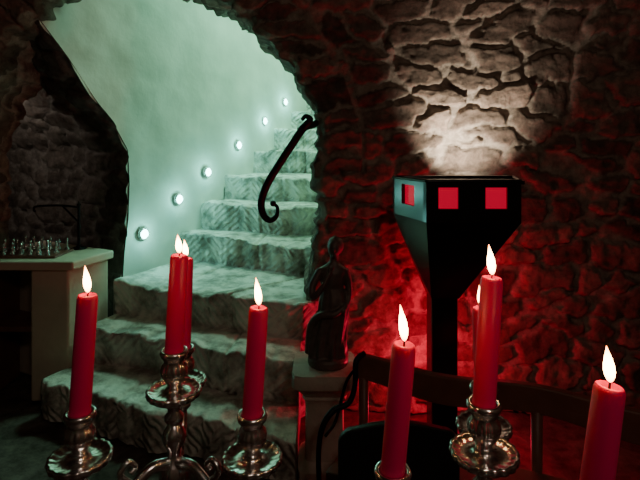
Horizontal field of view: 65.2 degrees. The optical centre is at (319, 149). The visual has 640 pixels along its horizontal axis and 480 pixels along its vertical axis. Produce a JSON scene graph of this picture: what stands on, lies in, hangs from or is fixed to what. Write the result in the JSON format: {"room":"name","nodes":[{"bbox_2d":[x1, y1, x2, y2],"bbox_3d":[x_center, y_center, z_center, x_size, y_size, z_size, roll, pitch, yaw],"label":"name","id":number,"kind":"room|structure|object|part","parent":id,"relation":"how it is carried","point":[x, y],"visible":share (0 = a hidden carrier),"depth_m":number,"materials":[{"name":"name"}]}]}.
{"room":"stone cellar","nodes":[
{"label":"stone cellar","id":0,"kind":"room"},
{"bbox_2d":[6,20,129,316],"bbox_3d":[-2.527,0.279,3.570,2.600,2.242,0.678,0,0,29],"label":"wall recess","id":1,"kind":"structure","parent":0,"point":[65,149],"depth_m":3.36,"materials":[{"name":"stone"}]},
{"bbox_2d":[39,0,306,276],"bbox_3d":[-0.280,-0.700,4.928,0.045,4.200,5.161,0,0,29],"label":"wall","id":2,"kind":"structure","parent":0,"point":[180,82],"depth_m":3.55,"materials":[{"name":"paint"}]},
{"bbox_2d":[136,228,148,239],"bbox_3d":[-1.171,0.555,3.309,0.042,0.080,0.080,0,0,29],"label":"recessed light","id":3,"kind":"object","parent":2,"relation":"in","point":[142,233],"visible":1,"depth_m":3.29,"materials":[{"name":"white glass"}]},
{"bbox_2d":[172,193,183,204],"bbox_3d":[-1.017,0.352,3.584,0.042,0.080,0.080,0,0,29],"label":"recessed light","id":4,"kind":"object","parent":2,"relation":"in","point":[177,199],"visible":1,"depth_m":3.56,"materials":[{"name":"grey metal"}]},
{"bbox_2d":[201,167,211,176],"bbox_3d":[-0.870,0.170,3.848,0.042,0.080,0.080,0,0,29],"label":"recessed light","id":5,"kind":"object","parent":2,"relation":"in","point":[206,171],"visible":1,"depth_m":3.83,"materials":[{"name":"grey metal"}]},
{"bbox_2d":[234,140,241,149],"bbox_3d":[-0.685,-0.040,4.178,0.042,0.080,0.080,0,0,29],"label":"recessed light","id":6,"kind":"object","parent":2,"relation":"in","point":[238,144],"visible":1,"depth_m":4.16,"materials":[{"name":"grey metal"}]},
{"bbox_2d":[262,117,267,125],"bbox_3d":[-0.504,-0.260,4.502,0.042,0.080,0.080,0,0,29],"label":"recessed light","id":7,"kind":"object","parent":2,"relation":"in","point":[264,119],"visible":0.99,"depth_m":4.48,"materials":[{"name":"grey metal"}]},
{"bbox_2d":[282,98,287,105],"bbox_3d":[-0.340,-0.460,4.795,0.042,0.080,0.080,0,0,29],"label":"recessed light","id":8,"kind":"object","parent":2,"relation":"in","point":[284,100],"visible":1,"depth_m":4.77,"materials":[{"name":"grey metal"}]},
{"bbox_2d":[0,0,639,413],"bbox_3d":[-0.400,-0.250,2.655,6.200,3.300,0.990,0,0,0],"label":"wall","id":9,"kind":"structure","parent":0,"point":[545,94],"depth_m":2.68,"materials":[{"name":"stone"}]},
{"bbox_2d":[0,372,639,479],"bbox_3d":[-0.725,1.412,1.250,6.950,0.026,7.500,0,0,0],"label":"floor","id":10,"kind":"structure","parent":0,"point":[27,439],"depth_m":2.40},
{"bbox_2d":[0,241,112,400],"bbox_3d":[-1.594,1.008,3.083,0.652,0.785,0.667,0,0,0],"label":"counter","id":11,"kind":"object","parent":10,"relation":"on","point":[38,296],"depth_m":2.81,"materials":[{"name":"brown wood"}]},
{"bbox_2d":[0,270,30,389],"bbox_3d":[-1.758,1.032,2.959,0.285,0.735,0.318,0,0,0],"label":"shelf","id":12,"kind":"object","parent":11,"relation":"attached to","point":[15,285],"depth_m":3.01,"materials":[{"name":"brown wood"}]},
{"bbox_2d":[0,236,73,257],"bbox_3d":[-1.695,0.565,2.940,0.390,0.098,0.220,0,0,0],"label":"chess set","id":13,"kind":"object","parent":11,"relation":"on","point":[32,251],"visible":1,"depth_m":2.92,"materials":[{"name":"grey metal"}]},
{"bbox_2d":[0,241,112,269],"bbox_3d":[-1.594,0.639,3.083,0.652,0.049,0.667,0,0,0],"label":"countertop","id":14,"kind":"structure","parent":11,"relation":"on","point":[76,259],"depth_m":2.81,"materials":[{"name":"white stone"}]},
{"bbox_2d":[33,201,86,249],"bbox_3d":[-1.621,0.465,3.110,0.332,0.299,0.090,0,0,0],"label":"stand","id":15,"kind":"object","parent":11,"relation":"on","point":[78,247],"visible":0.99,"depth_m":3.10,"materials":[{"name":"black metal"}]},
{"bbox_2d":[41,103,318,479],"bbox_3d":[0.279,0.190,4.519,1.600,2.421,4.956,0,0,24],"label":"stone staircase","id":16,"kind":"structure","parent":10,"relation":"on","point":[234,247],"depth_m":2.78,"materials":[{"name":"stone"}]},
{"bbox_2d":[292,351,354,479],"bbox_3d":[0.020,1.169,2.200,0.280,0.462,0.280,0,0,0],"label":"stone pedestal","id":17,"kind":"object","parent":10,"relation":"on","point":[321,391],"visible":0.66,"depth_m":2.12,"materials":[{"name":"stone"}]},
{"bbox_2d":[305,236,351,371],"bbox_3d":[0.037,0.660,2.198,0.184,0.556,0.178,0,0,37],"label":"bronze statue","id":18,"kind":"object","parent":17,"relation":"on","point":[326,348],"visible":1,"depth_m":2.16,"materials":[{"name":"brown metal"}]},
{"bbox_2d":[338,420,459,479],"bbox_3d":[0.237,1.110,1.315,0.365,0.580,0.430,0,0,0],"label":"chair","id":19,"kind":"object","parent":10,"relation":"on","point":[429,457],"visible":0.78,"depth_m":1.50,"materials":[{"name":"black paint"}]},
{"bbox_2d":[392,175,524,433],"bbox_3d":[0.615,0.758,2.211,0.565,1.283,0.441,0,0,0],"label":"floor lamp","id":20,"kind":"object","parent":10,"relation":"on","point":[447,224],"visible":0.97,"depth_m":2.04,"materials":[{"name":"black metal"}]},
{"bbox_3d":[0.525,0.983,2.155,0.110,0.735,0.110,0,0,0],"label":"post","id":21,"kind":"part","parent":20,"relation":"part of","materials":[{"name":"black metal"}]},
{"bbox_2d":[316,351,639,479],"bbox_3d":[0.648,1.096,1.612,1.406,0.610,0.342,0,0,24],"label":"wooden bench","id":22,"kind":"object","parent":10,"relation":"on","point":[539,400],"visible":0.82,"depth_m":1.75,"materials":[{"name":"brown wood"}]},
{"bbox_3d":[0.083,1.096,1.907,0.229,0.610,0.058,0,0,-26],"label":"iron arm","id":23,"kind":"part","parent":22,"relation":"part of","materials":[{"name":"black metal"}]},
{"bbox_3d":[0.680,1.117,1.575,1.316,0.035,0.300,0,0,24],"label":"seat","id":24,"kind":"part","parent":22,"relation":"part of","materials":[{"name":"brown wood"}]},
{"bbox_3d":[0.750,0.878,1.730,1.316,0.130,0.035,0,0,24],"label":"rail","id":25,"kind":"part","parent":22,"relation":"part of","materials":[{"name":"brown wood"}]},
{"bbox_3d":[0.000,1.025,0.235,2.000,0.750,1.170,0,0,0],"label":"dining table","id":26,"kind":"object","parent":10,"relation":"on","visible":0},
{"bbox_2d":[45,235,282,479],"bbox_3d":[-0.170,0.377,0.645,0.255,0.545,0.257,0,0,0],"label":"candelabrum","id":27,"kind":"object","parent":26,"relation":"on","point":[82,455],"visible":1,"depth_m":0.56,"materials":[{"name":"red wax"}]},
{"bbox_2d":[68,292,97,417],"bbox_3d":[-0.260,0.229,0.550,0.031,0.140,0.023,0,0,0],"label":"candle","id":28,"kind":"object","parent":27,"relation":"on","point":[83,357],"depth_m":0.54,"materials":[{"name":"red wax"}]},
{"bbox_3d":[-0.170,0.449,0.645,0.256,0.402,0.259,0,0,0],"label":"frame","id":29,"kind":"part","parent":27,"relation":"part of","materials":[{"name":"silver metal"}]},
{"bbox_2d":[164,253,187,353],"bbox_3d":[-0.178,0.194,0.620,0.029,0.129,0.023,0,0,0],"label":"candle","id":30,"kind":"object","parent":27,"relation":"on","point":[178,268],"depth_m":0.61,"materials":[{"name":"red wax"}]},
{"bbox_2d":[184,257,192,348],"bbox_3d":[-0.201,0.231,0.740,0.027,0.143,0.023,0,0,0],"label":"candle","id":31,"kind":"object","parent":27,"relation":"on","point":[188,313],"depth_m":0.73,"materials":[{"name":"red wax"}]},
{"bbox_2d":[242,305,267,418],"bbox_3d":[-0.073,0.241,0.560,0.030,0.130,0.023,0,0,0],"label":"candle","id":32,"kind":"object","parent":27,"relation":"on","point":[252,408],"depth_m":0.55,"materials":[{"name":"red wax"}]},
{"bbox_2d":[374,245,625,479],"bbox_3d":[0.135,0.372,0.495,0.203,0.555,0.317,0,0,0],"label":"candelabrum","id":33,"kind":"object","parent":26,"relation":"on","point":[482,447],"visible":1,"depth_m":0.47,"materials":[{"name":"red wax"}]},
{"bbox_2d":[380,340,415,477],"bbox_3d":[0.071,0.241,0.460,0.033,0.128,0.023,0,0,0],"label":"candle","id":34,"kind":"object","parent":33,"relation":"on","point":[393,464],"depth_m":0.45,"materials":[{"name":"red wax"}]},
{"bbox_3d":[0.135,0.451,0.495,0.204,0.398,0.319,0,0,0],"label":"frame","id":35,"kind":"part","parent":33,"relation":"part of","materials":[{"name":"silver metal"}]},
{"bbox_2d":[472,305,478,365],"bbox_3d":[0.202,0.248,0.620,0.025,0.108,0.023,0,0,0],"label":"candle","id":36,"kind":"object","parent":33,"relation":"on","point":[475,309],"depth_m":0.62,"materials":[{"name":"red wax"}]},
{"bbox_2d":[472,275,502,407],"bbox_3d":[0.167,0.195,0.500,0.030,0.136,0.023,0,0,0],"label":"candle","id":37,"kind":"object","parent":33,"relation":"on","point":[491,286],"depth_m":0.49,"materials":[{"name":"red wax"}]},
{"bbox_2d":[579,380,625,479],"bbox_3d":[0.205,0.240,0.370,0.039,0.134,0.023,0,0,0],"label":"candle","id":38,"kind":"object","parent":33,"relation":"on","point":[607,402],"depth_m":0.36,"materials":[{"name":"red wax"}]},
{"bbox_3d":[0.375,-0.700,5.165,0.750,4.200,4.070,0,0,0],"label":"wall","id":39,"kind":"structure","parent":0,"visible":0},
{"bbox_2d":[257,114,317,222],"bbox_3d":[0.104,-0.293,3.405,0.275,1.346,1.832,0,0,19],"label":"handrail","id":40,"kind":"object","parent":39,"relation":"attached to","point":[308,124],"visible":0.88,"depth_m":2.59,"materials":[{"name":"black metal"}]}
]}

